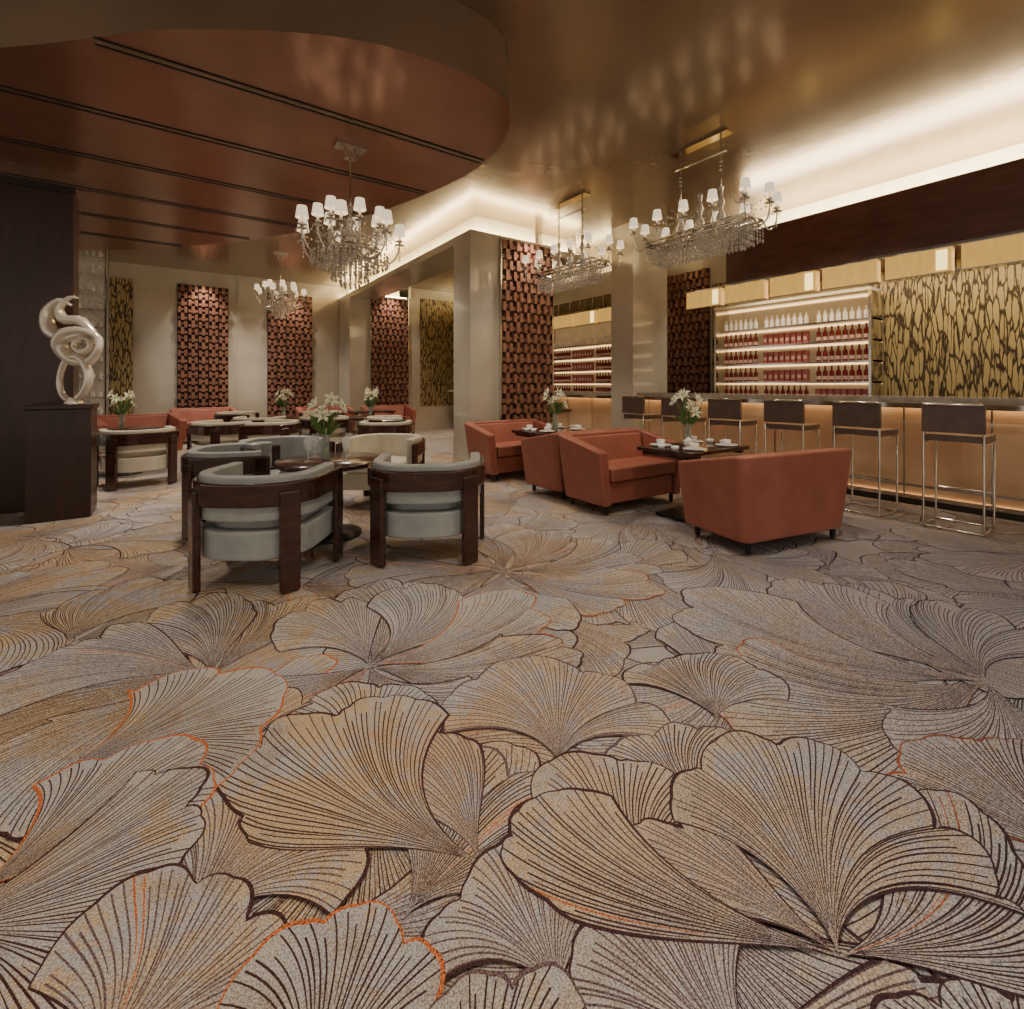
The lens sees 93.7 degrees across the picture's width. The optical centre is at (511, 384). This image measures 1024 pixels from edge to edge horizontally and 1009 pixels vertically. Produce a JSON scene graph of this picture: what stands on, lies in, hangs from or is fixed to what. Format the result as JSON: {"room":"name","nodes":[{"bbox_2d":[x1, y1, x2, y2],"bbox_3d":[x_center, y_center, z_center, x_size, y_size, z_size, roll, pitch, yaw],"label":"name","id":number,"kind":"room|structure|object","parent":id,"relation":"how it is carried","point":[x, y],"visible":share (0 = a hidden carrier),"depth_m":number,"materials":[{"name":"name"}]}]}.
{"room":"hotel lounge bar","nodes":[
{"label":"hotel lounge bar","id":0,"kind":"room"},
{"bbox_2d":[0,175,78,513],"bbox_3d":[-6.007,-0.380,3.927,3.680,3.200,0.370,0,0,-35],"label":"wall","id":1,"kind":"structure","parent":0,"point":[39,221],"depth_m":4.65,"materials":[{"name":"brown wood"}]},
{"bbox_2d":[79,260,407,417],"bbox_3d":[-7.606,-0.680,10.617,15.750,3.800,0.180,0,0,-35],"label":"wall","id":2,"kind":"structure","parent":0,"point":[142,298],"depth_m":10.58,"materials":[{"name":"beige paint"}]},
{"bbox_2d":[177,283,227,407],"bbox_3d":[-7.007,-0.565,10.903,0.980,3.370,0.080,0,0,-35],"label":"carved wall panel","id":3,"kind":"object","parent":2,"relation":"attached to","point":[202,311],"visible":0.82,"depth_m":10.88,"materials":[{"name":"brown wood"}]},
{"bbox_2d":[267,293,311,416],"bbox_3d":[-5.513,-0.565,11.952,1.030,3.370,0.080,0,0,-35],"label":"carved wall panel","id":4,"kind":"object","parent":2,"relation":"attached to","point":[289,339],"visible":0.73,"depth_m":11.93,"materials":[{"name":"brown wood"}]},
{"bbox_2d":[0,0,509,250],"bbox_3d":[-5.199,-2.346,5.288,10.637,0.468,4.260,0,0,6],"label":"ceiling","id":5,"kind":"structure","parent":0,"point":[171,123],"depth_m":3.67,"materials":[{"name":"brown wood"}]},
{"bbox_2d":[254,253,305,318],"bbox_3d":[-4.596,-1.945,9.506,0.942,1.270,0.921,0,0,-35],"label":"chandelier","id":6,"kind":"object","parent":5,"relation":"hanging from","point":[280,307],"visible":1,"depth_m":9.40,"materials":[{"name":"glass"}]},
{"bbox_2d":[295,138,404,289],"bbox_3d":[-1.444,-1.485,4.266,0.942,1.270,0.921,0,0,-35],"label":"chandelier","id":7,"kind":"object","parent":5,"relation":"hanging from","point":[382,216],"visible":1,"depth_m":4.17,"materials":[{"name":"glass"}]},
{"bbox_2d":[350,221,465,299],"bbox_3d":[-2.180,-2.370,9.832,0.670,0.420,5.400,0,0,-35],"label":"beam","id":8,"kind":"structure","parent":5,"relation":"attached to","point":[436,256],"depth_m":9.22,"materials":[{"name":"beige paint"}]},
{"bbox_2d":[538,234,579,266],"bbox_3d":[0.832,-2.370,8.404,0.780,0.420,0.400,0,0,-35],"label":"beam","id":9,"kind":"structure","parent":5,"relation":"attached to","point":[544,239],"depth_m":8.33,"materials":[{"name":"beige paint"}]},
{"bbox_2d":[522,191,623,294],"bbox_3d":[0.810,-1.954,6.678,0.684,1.253,1.564,0,0,-35],"label":"chandelier","id":10,"kind":"object","parent":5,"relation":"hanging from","point":[584,256],"visible":1,"depth_m":6.53,"materials":[{"name":"clear glass"}]},
{"bbox_2d":[554,262,610,313],"bbox_3d":[0.761,-2.155,11.378,0.820,0.850,6.250,0,0,-35],"label":"soffit","id":11,"kind":"structure","parent":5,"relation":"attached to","point":[585,294],"depth_m":9.91,"materials":[{"name":"beige paint"}]},
{"bbox_2d":[554,295,610,330],"bbox_3d":[1.094,-1.452,10.103,0.140,0.535,3.260,0,0,-35],"label":"pendant lights","id":12,"kind":"object","parent":11,"relation":"hanging from","point":[602,315],"visible":0.47,"depth_m":9.53,"materials":[{"name":"fabric"}]},
{"bbox_2d":[629,127,782,268],"bbox_3d":[1.999,-1.954,5.106,0.684,1.253,1.564,0,0,-35],"label":"chandelier","id":13,"kind":"object","parent":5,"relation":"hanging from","point":[718,217],"visible":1,"depth_m":4.96,"materials":[{"name":"clear glass"}]},
{"bbox_2d":[726,143,1023,289],"bbox_3d":[5.813,-2.030,4.050,0.970,1.100,7.950,0,0,-35],"label":"soffit","id":14,"kind":"object","parent":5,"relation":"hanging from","point":[981,196],"visible":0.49,"depth_m":5.47,"materials":[{"name":"brown wood"}]},
{"bbox_2d":[683,231,1023,310],"bbox_3d":[4.829,-1.332,4.783,0.140,0.294,7.160,0,0,-35],"label":"pendant lights","id":15,"kind":"object","parent":14,"relation":"hanging from","point":[1006,249],"depth_m":5.60},
{"bbox_2d":[408,288,453,430],"bbox_3d":[-1.728,-0.680,13.504,2.450,3.800,0.150,0,0,-35],"label":"wall partition","id":16,"kind":"structure","parent":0,"point":[431,312],"depth_m":13.10,"materials":[{"name":"gold metal"}]},
{"bbox_2d":[0,428,1023,1008],"bbox_3d":[-2.342,1.225,5.076,16.000,0.011,19.000,0,0,-35],"label":"floor","id":17,"kind":"structure","parent":0,"point":[628,757],"depth_m":1.55,"materials":[{"name":"carpet"}]},
{"bbox_2d":[22,403,98,523],"bbox_3d":[-4.220,0.700,4.515,0.470,1.040,0.470,0,0,-35],"label":"pedestal","id":18,"kind":"object","parent":17,"relation":"on","point":[60,439],"visible":0.98,"depth_m":4.34,"materials":[{"name":"brown wood"}]},
{"bbox_2d":[38,296,103,403],"bbox_3d":[-4.156,-0.333,4.534,0.540,1.020,0.184,0,0,-5],"label":"abstract sculpture","id":19,"kind":"object","parent":18,"relation":"on","point":[60,339],"visible":1,"depth_m":4.50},
{"bbox_2d":[79,250,108,414],"bbox_3d":[-7.303,-0.680,8.313,0.480,3.800,0.480,0,0,-35],"label":"column","id":20,"kind":"structure","parent":17,"relation":"on","point":[92,258],"depth_m":8.26,"materials":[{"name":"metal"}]},
{"bbox_2d":[97,426,159,476],"bbox_3d":[-5.375,0.910,6.612,0.840,0.620,0.840,0,0,-35],"label":"round table","id":21,"kind":"object","parent":17,"relation":"on","point":[125,428],"visible":0.31,"depth_m":6.62,"materials":[{"name":"brown wood"}]},
{"bbox_2d":[106,389,136,428],"bbox_3d":[-5.371,0.323,6.606,0.307,0.552,0.342,0,0,1],"label":"flower vase","id":22,"kind":"object","parent":21,"relation":"on","point":[115,398],"visible":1,"depth_m":6.60,"materials":[{"name":"clear glass"}]},
{"bbox_2d":[97,425,178,490],"bbox_3d":[-4.597,0.877,5.925,0.720,0.685,0.800,0,0,45],"label":"lounge chair","id":23,"kind":"object","parent":17,"relation":"on","point":[129,451],"visible":0.94,"depth_m":5.67,"materials":[{"name":"brown wood"}]},
{"bbox_2d":[97,413,186,459],"bbox_3d":[-6.283,0.860,8.070,0.651,0.720,1.227,0,0,35],"label":"armchair","id":24,"kind":"object","parent":17,"relation":"on","point":[160,420],"visible":0.3,"depth_m":8.30,"materials":[{"name":"leather"}]},
{"bbox_2d":[169,407,237,439],"bbox_3d":[-6.628,0.860,10.394,0.651,0.720,1.227,0,0,45],"label":"armchair","id":25,"kind":"object","parent":17,"relation":"on","point":[189,414],"visible":0.25,"depth_m":10.41,"materials":[{"name":"leather"}]},
{"bbox_2d":[187,419,251,449],"bbox_3d":[-4.323,0.877,7.100,0.800,0.685,0.720,0,0,25],"label":"lounge chair","id":26,"kind":"object","parent":17,"relation":"on","point":[206,432],"visible":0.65,"depth_m":6.82,"materials":[{"name":"brown wood"}]},
{"bbox_2d":[180,441,280,540],"bbox_3d":[-2.401,0.877,4.134,0.720,0.685,0.800,0,0,-20],"label":"lounge chair","id":27,"kind":"object","parent":17,"relation":"on","point":[195,460],"visible":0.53,"depth_m":3.82,"materials":[{"name":"brown wood"}]},
{"bbox_2d":[214,411,258,421],"bbox_3d":[-5.454,0.877,9.493,0.720,0.685,0.800,0,0,-15],"label":"lounge chair","id":28,"kind":"object","parent":17,"relation":"on","point":[226,416],"visible":0.37,"depth_m":9.17,"materials":[{"name":"beige fabric"}]},
{"bbox_2d":[230,416,289,422],"bbox_3d":[-4.287,0.877,8.099,0.800,0.685,0.720,0,0,-5],"label":"round table","id":29,"kind":"object","parent":17,"relation":"on","point":[240,418],"visible":0.25,"depth_m":7.80,"materials":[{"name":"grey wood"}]},
{"bbox_2d":[188,462,342,593],"bbox_3d":[-1.595,0.877,3.098,0.784,0.685,0.706,0,0,1],"label":"lounge chair","id":30,"kind":"object","parent":17,"relation":"on","point":[281,516],"visible":1,"depth_m":2.82,"materials":[{"name":"brown wood"}]},
{"bbox_2d":[238,419,301,440],"bbox_3d":[-3.547,0.877,7.156,0.720,0.685,0.800,0,0,-5],"label":"lounge chair","id":31,"kind":"object","parent":17,"relation":"on","point":[269,427],"visible":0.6,"depth_m":6.80,"materials":[{"name":"brown wood"}]},
{"bbox_2d":[260,416,306,418],"bbox_3d":[-4.252,0.910,8.928,0.840,0.620,0.840,0,0,-35],"label":"round table","id":32,"kind":"object","parent":17,"relation":"on","point":[290,417],"visible":0.08,"depth_m":9.14,"materials":[{"name":"brown wood"}]},
{"bbox_2d":[275,388,292,415],"bbox_3d":[-4.247,0.323,8.934,0.342,0.552,0.307,0,0,-18],"label":"flower vase","id":33,"kind":"object","parent":32,"relation":"on","point":[281,402],"visible":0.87,"depth_m":8.90,"materials":[{"name":"clear glass"}]},
{"bbox_2d":[238,435,334,473],"bbox_3d":[-2.292,0.877,4.756,0.720,0.685,0.800,0,0,40],"label":"lounge chair","id":34,"kind":"object","parent":17,"relation":"on","point":[290,445],"visible":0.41,"depth_m":4.97,"materials":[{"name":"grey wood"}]},
{"bbox_2d":[298,410,344,433],"bbox_3d":[-3.866,0.877,9.875,0.800,0.685,0.720,0,0,35],"label":"lounge chair","id":35,"kind":"object","parent":17,"relation":"on","point":[304,413],"visible":0.22,"depth_m":9.86,"materials":[{"name":"beige fabric"}]},
{"bbox_2d":[296,415,350,446],"bbox_3d":[-3.159,0.877,8.156,0.800,0.685,0.720,0,0,-40],"label":"lounge chair","id":36,"kind":"object","parent":17,"relation":"on","point":[338,434],"visible":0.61,"depth_m":7.96,"materials":[{"name":"brown wood"}]},
{"bbox_2d":[295,406,355,433],"bbox_3d":[-4.284,0.860,11.062,1.227,0.720,0.651,0,0,-35],"label":"armchair","id":37,"kind":"object","parent":17,"relation":"on","point":[298,409],"visible":0.2,"depth_m":11.12,"materials":[{"name":"leather"}]},
{"bbox_2d":[273,452,379,543],"bbox_3d":[-1.476,0.910,3.912,0.840,0.620,0.840,0,0,-35],"label":"round table","id":38,"kind":"object","parent":17,"relation":"on","point":[350,461],"visible":0.52,"depth_m":3.81,"materials":[{"name":"brown wood"}]},
{"bbox_2d":[307,391,347,457],"bbox_3d":[-1.522,0.323,3.940,0.342,0.552,0.307,0,0,6],"label":"flower vase","id":39,"kind":"object","parent":38,"relation":"on","point":[315,421],"visible":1,"depth_m":3.91,"materials":[{"name":"clear glass"}]},
{"bbox_2d":[349,416,366,420],"bbox_3d":[-2.658,0.910,9.008,0.840,0.620,0.840,0,0,-35],"label":"round table","id":40,"kind":"object","parent":17,"relation":"on","point":[353,418],"visible":0.21,"depth_m":8.66,"materials":[{"name":"brown wood"}]},
{"bbox_2d":[363,389,378,415],"bbox_3d":[-2.651,0.323,9.006,0.307,0.552,0.342,0,0,-37],"label":"flower vase","id":41,"kind":"object","parent":40,"relation":"on","point":[373,400],"visible":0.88,"depth_m":8.98,"materials":[{"name":"clear glass"}]},
{"bbox_2d":[347,410,395,415],"bbox_3d":[-3.144,0.897,10.744,0.920,0.645,0.580,0,0,-35],"label":"dining table","id":42,"kind":"object","parent":17,"relation":"on","point":[356,412],"visible":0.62,"depth_m":10.59,"materials":[{"name":"brown wood"}]},
{"bbox_2d":[364,387,378,410],"bbox_3d":[-3.146,0.298,10.751,0.307,0.552,0.342,0,0,21],"label":"flower vase","id":43,"kind":"object","parent":42,"relation":"on","point":[367,387],"visible":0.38,"depth_m":10.73,"materials":[{"name":"clear glass"}]},
{"bbox_2d":[339,283,409,433],"bbox_3d":[-3.634,-0.680,12.703,1.614,3.800,0.994,0,0,-35],"label":"column","id":44,"kind":"structure","parent":17,"relation":"on","point":[354,313],"depth_m":12.03,"materials":[{"name":"beige paint"}]},
{"bbox_2d":[370,298,408,404],"bbox_3d":[-3.151,-0.815,12.399,1.030,2.870,0.080,0,0,-35],"label":"carved wall panel","id":45,"kind":"object","parent":44,"relation":"attached to","point":[389,318],"visible":0.91,"depth_m":12.39,"materials":[{"name":"brown wood"}]},
{"bbox_2d":[336,433,425,495],"bbox_3d":[-1.313,0.877,5.014,0.800,0.685,0.720,0,0,5],"label":"lounge chair","id":46,"kind":"object","parent":17,"relation":"on","point":[404,448],"visible":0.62,"depth_m":4.96,"materials":[{"name":"brown wood"}]},
{"bbox_2d":[364,415,406,422],"bbox_3d":[-2.134,0.877,8.158,0.720,0.685,0.800,0,0,-15],"label":"lounge chair","id":47,"kind":"object","parent":17,"relation":"on","point":[379,418],"visible":0.32,"depth_m":7.84,"materials":[{"name":"brown wood"}]},
{"bbox_2d":[357,420,414,434],"bbox_3d":[-1.877,0.877,7.103,0.800,0.685,0.720,0,0,-5],"label":"lounge chair","id":48,"kind":"object","parent":17,"relation":"on","point":[364,427],"visible":0.37,"depth_m":6.79,"materials":[{"name":"brown wood"}]},
{"bbox_2d":[360,404,416,421],"bbox_3d":[-3.040,0.860,11.814,1.227,0.720,0.651,0,0,-35],"label":"armchair","id":49,"kind":"object","parent":17,"relation":"on","point":[406,411],"visible":0.26,"depth_m":11.93,"materials":[{"name":"leather"}]},
{"bbox_2d":[367,452,485,567],"bbox_3d":[-0.620,0.877,3.537,0.848,0.685,0.763,0,0,-5],"label":"lounge chair","id":50,"kind":"object","parent":17,"relation":"on","point":[408,501],"visible":1,"depth_m":3.22,"materials":[{"name":"brown wood"}]},
{"bbox_2d":[453,216,553,462],"bbox_3d":[-0.106,-0.680,7.678,1.614,3.800,0.534,0,0,-35],"label":"column","id":51,"kind":"structure","parent":17,"relation":"on","point":[476,250],"depth_m":7.18,"materials":[{"name":"beige paint"}]},
{"bbox_2d":[499,236,552,422],"bbox_3d":[0.245,-0.815,7.561,1.030,2.870,0.080,0,0,-35],"label":"carved wall panel","id":52,"kind":"object","parent":51,"relation":"attached to","point":[525,312],"visible":0.92,"depth_m":7.50,"materials":[{"name":"brown wood"}]},
{"bbox_2d":[464,419,551,480],"bbox_3d":[0.017,0.860,6.555,1.227,0.720,0.651,0,0,-35],"label":"armchair","id":53,"kind":"object","parent":17,"relation":"on","point":[501,449],"visible":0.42,"depth_m":6.24,"materials":[{"name":"leather"}]},
{"bbox_2d":[448,389,610,429],"bbox_3d":[0.305,0.670,10.643,0.770,1.100,5.930,0,0,-35],"label":"countertop","id":54,"kind":"structure","parent":17,"relation":"on","point":[589,409],"depth_m":8.72,"materials":[{"name":"wood"}]},
{"bbox_2d":[511,427,593,437],"bbox_3d":[0.534,0.897,6.166,0.920,0.645,0.580,0,0,-35],"label":"dining table","id":55,"kind":"object","parent":17,"relation":"on","point":[520,432],"visible":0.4,"depth_m":5.99,"materials":[{"name":"brown wood"}]},
{"bbox_2d":[522,423,584,431],"bbox_3d":[0.534,0.529,6.166,0.830,0.090,0.560,0,0,-35],"label":"tea set","id":56,"kind":"object","parent":55,"relation":"on","point":[548,427],"visible":0.94,"depth_m":6.12,"materials":[{"name":"ceramic"}]},
{"bbox_2d":[543,387,567,428],"bbox_3d":[0.564,0.298,6.320,0.342,0.552,0.307,0,0,-12],"label":"flower vase","id":57,"kind":"object","parent":55,"relation":"on","point":[558,406],"visible":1,"depth_m":6.30,"materials":[{"name":"clear glass"}]},
{"bbox_2d":[554,395,570,424],"bbox_3d":[0.758,0.686,8.474,0.421,1.065,0.400,0,0,-35],"label":"bar stool","id":58,"kind":"object","parent":17,"relation":"on","point":[563,410],"visible":0.1,"depth_m":8.35,"materials":[{"name":"silver metal"}]},
{"bbox_2d":[521,427,633,498],"bbox_3d":[0.779,0.860,5.574,1.227,0.720,0.651,0,0,-35],"label":"armchair","id":59,"kind":"object","parent":17,"relation":"on","point":[541,454],"visible":0.51,"depth_m":5.19,"materials":[{"name":"leather"}]},
{"bbox_2d":[554,323,610,390],"bbox_3d":[1.561,-0.100,10.565,0.435,2.640,2.300,0,0,-35],"label":"shelf","id":60,"kind":"object","parent":17,"relation":"on","point":[582,355],"visible":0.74,"depth_m":10.57,"materials":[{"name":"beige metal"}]},
{"bbox_2d":[558,428,682,514],"bbox_3d":[1.132,0.860,4.968,1.227,0.720,0.651,0,0,-33],"label":"armchair","id":61,"kind":"object","parent":17,"relation":"on","point":[606,468],"visible":0.98,"depth_m":4.75,"materials":[{"name":"leather"}]},
{"bbox_2d":[611,222,666,428],"bbox_3d":[2.120,-0.680,7.988,0.874,3.800,0.484,0,0,-35],"label":"column","id":62,"kind":"structure","parent":17,"relation":"on","point":[638,287],"depth_m":7.76,"materials":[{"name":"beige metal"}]},
{"bbox_2d":[622,396,661,435],"bbox_3d":[1.867,0.686,6.895,0.421,1.065,0.400,0,0,-32],"label":"bar stool","id":63,"kind":"object","parent":17,"relation":"on","point":[635,405],"visible":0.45,"depth_m":6.78,"materials":[{"name":"brown leather"}]},
{"bbox_2d":[661,397,705,458],"bbox_3d":[2.257,0.686,6.338,0.421,1.065,0.400,0,0,-33],"label":"bar stool","id":64,"kind":"object","parent":17,"relation":"on","point":[666,409],"visible":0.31,"depth_m":6.28,"materials":[{"name":"brown leather"}]},
{"bbox_2d":[637,441,748,522],"bbox_3d":[1.711,0.897,4.524,0.920,0.645,0.580,0,0,-35],"label":"dining table","id":65,"kind":"object","parent":17,"relation":"on","point":[676,513],"visible":0.48,"depth_m":4.38,"materials":[{"name":"brown wood"}]},
{"bbox_2d":[669,387,703,438],"bbox_3d":[1.682,0.298,4.609,0.307,0.552,0.342,0,0,-40],"label":"flower vase","id":66,"kind":"object","parent":65,"relation":"on","point":[696,411],"visible":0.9,"depth_m":4.57,"materials":[{"name":"clear glass"}]},
{"bbox_2d":[650,436,737,450],"bbox_3d":[1.711,0.529,4.524,0.830,0.090,0.560,0,0,-35],"label":"tea set","id":67,"kind":"object","parent":65,"relation":"on","point":[691,444],"visible":0.99,"depth_m":4.46,"materials":[{"name":"ceramic"}]},
{"bbox_2d":[708,398,756,457],"bbox_3d":[2.649,0.686,5.781,0.421,1.065,0.400,0,0,-37],"label":"bar stool","id":68,"kind":"object","parent":17,"relation":"on","point":[727,411],"visible":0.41,"depth_m":5.67,"materials":[{"name":"silver metal"}]},
{"bbox_2d":[678,448,851,554],"bbox_3d":[2.033,0.860,3.852,1.227,0.720,0.651,0,0,-23],"label":"armchair","id":69,"kind":"object","parent":17,"relation":"on","point":[748,499],"visible":1,"depth_m":3.56,"materials":[{"name":"leather"}]},
{"bbox_2d":[764,399,819,452],"bbox_3d":[3.039,0.686,5.224,0.421,1.065,0.400,0,0,-37],"label":"bar stool","id":70,"kind":"object","parent":17,"relation":"on","point":[784,414],"visible":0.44,"depth_m":5.10,"materials":[{"name":"brown leather"}]},
{"bbox_2d":[714,286,883,394],"bbox_3d":[4.054,-0.010,7.013,0.435,2.460,2.140,0,0,-35],"label":"shelf","id":71,"kind":"object","parent":17,"relation":"on","point":[830,343],"visible":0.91,"depth_m":6.88,"materials":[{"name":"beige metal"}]},
{"bbox_2d":[637,392,1023,521],"bbox_3d":[4.758,0.670,4.300,0.770,1.100,8.570,0,0,-35],"label":"bar counter","id":72,"kind":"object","parent":17,"relation":"on","point":[959,464],"depth_m":4.92,"materials":[{"name":"wood"}]},
{"bbox_2d":[832,401,898,516],"bbox_3d":[3.429,0.686,4.669,0.421,1.065,0.400,0,0,-32],"label":"bar stool","id":73,"kind":"object","parent":17,"relation":"on","point":[857,417],"visible":0.88,"depth_m":4.57,"materials":[{"name":"brown leather"}]},
{"bbox_2d":[921,403,995,536],"bbox_3d":[3.821,0.686,4.112,0.421,1.065,0.400,0,0,-36],"label":"bar stool","id":74,"kind":"object","parent":17,"relation":"on","point":[965,423],"visible":1,"depth_m":4.04,"materials":[{"name":"brown leather"}]},
{"bbox_2d":[81,0,1023,294],"bbox_3d":[-3.018,-2.630,4.082,15.750,0.100,16.150,0,0,-35],"label":"ceiling","id":75,"kind":"structure","parent":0,"point":[821,100],"depth_m":4.54,"materials":[{"name":"paint"}]},
{"bbox_2d":[667,225,754,392],"bbox_3d":[3.696,-0.680,8.093,0.150,3.800,17.000,0,0,-35],"label":"wall","id":76,"kind":"structure","parent":0,"point":[717,265],"depth_m":8.32,"materials":[{"name":"beige paint"}]},
{"bbox_2d":[667,268,709,392],"bbox_3d":[3.146,-0.730,8.659,0.080,2.600,0.880,0,0,-35],"label":"carved wall panel","id":77,"kind":"object","parent":76,"relation":"attached to","point":[688,332],"visible":0.76,"depth_m":8.63,"materials":[{"name":"brown wood"}]},
{"bbox_2d":[554,259,1023,396],"bbox_3d":[3.910,-0.705,7.632,0.030,2.050,16.000,0,0,-35],"label":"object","id":78,"kind":"object","parent":76,"relation":"attached to","point":[960,333],"visible":0.21,"depth_m":5.70,"materials":[{"name":"gold"}]}
]}

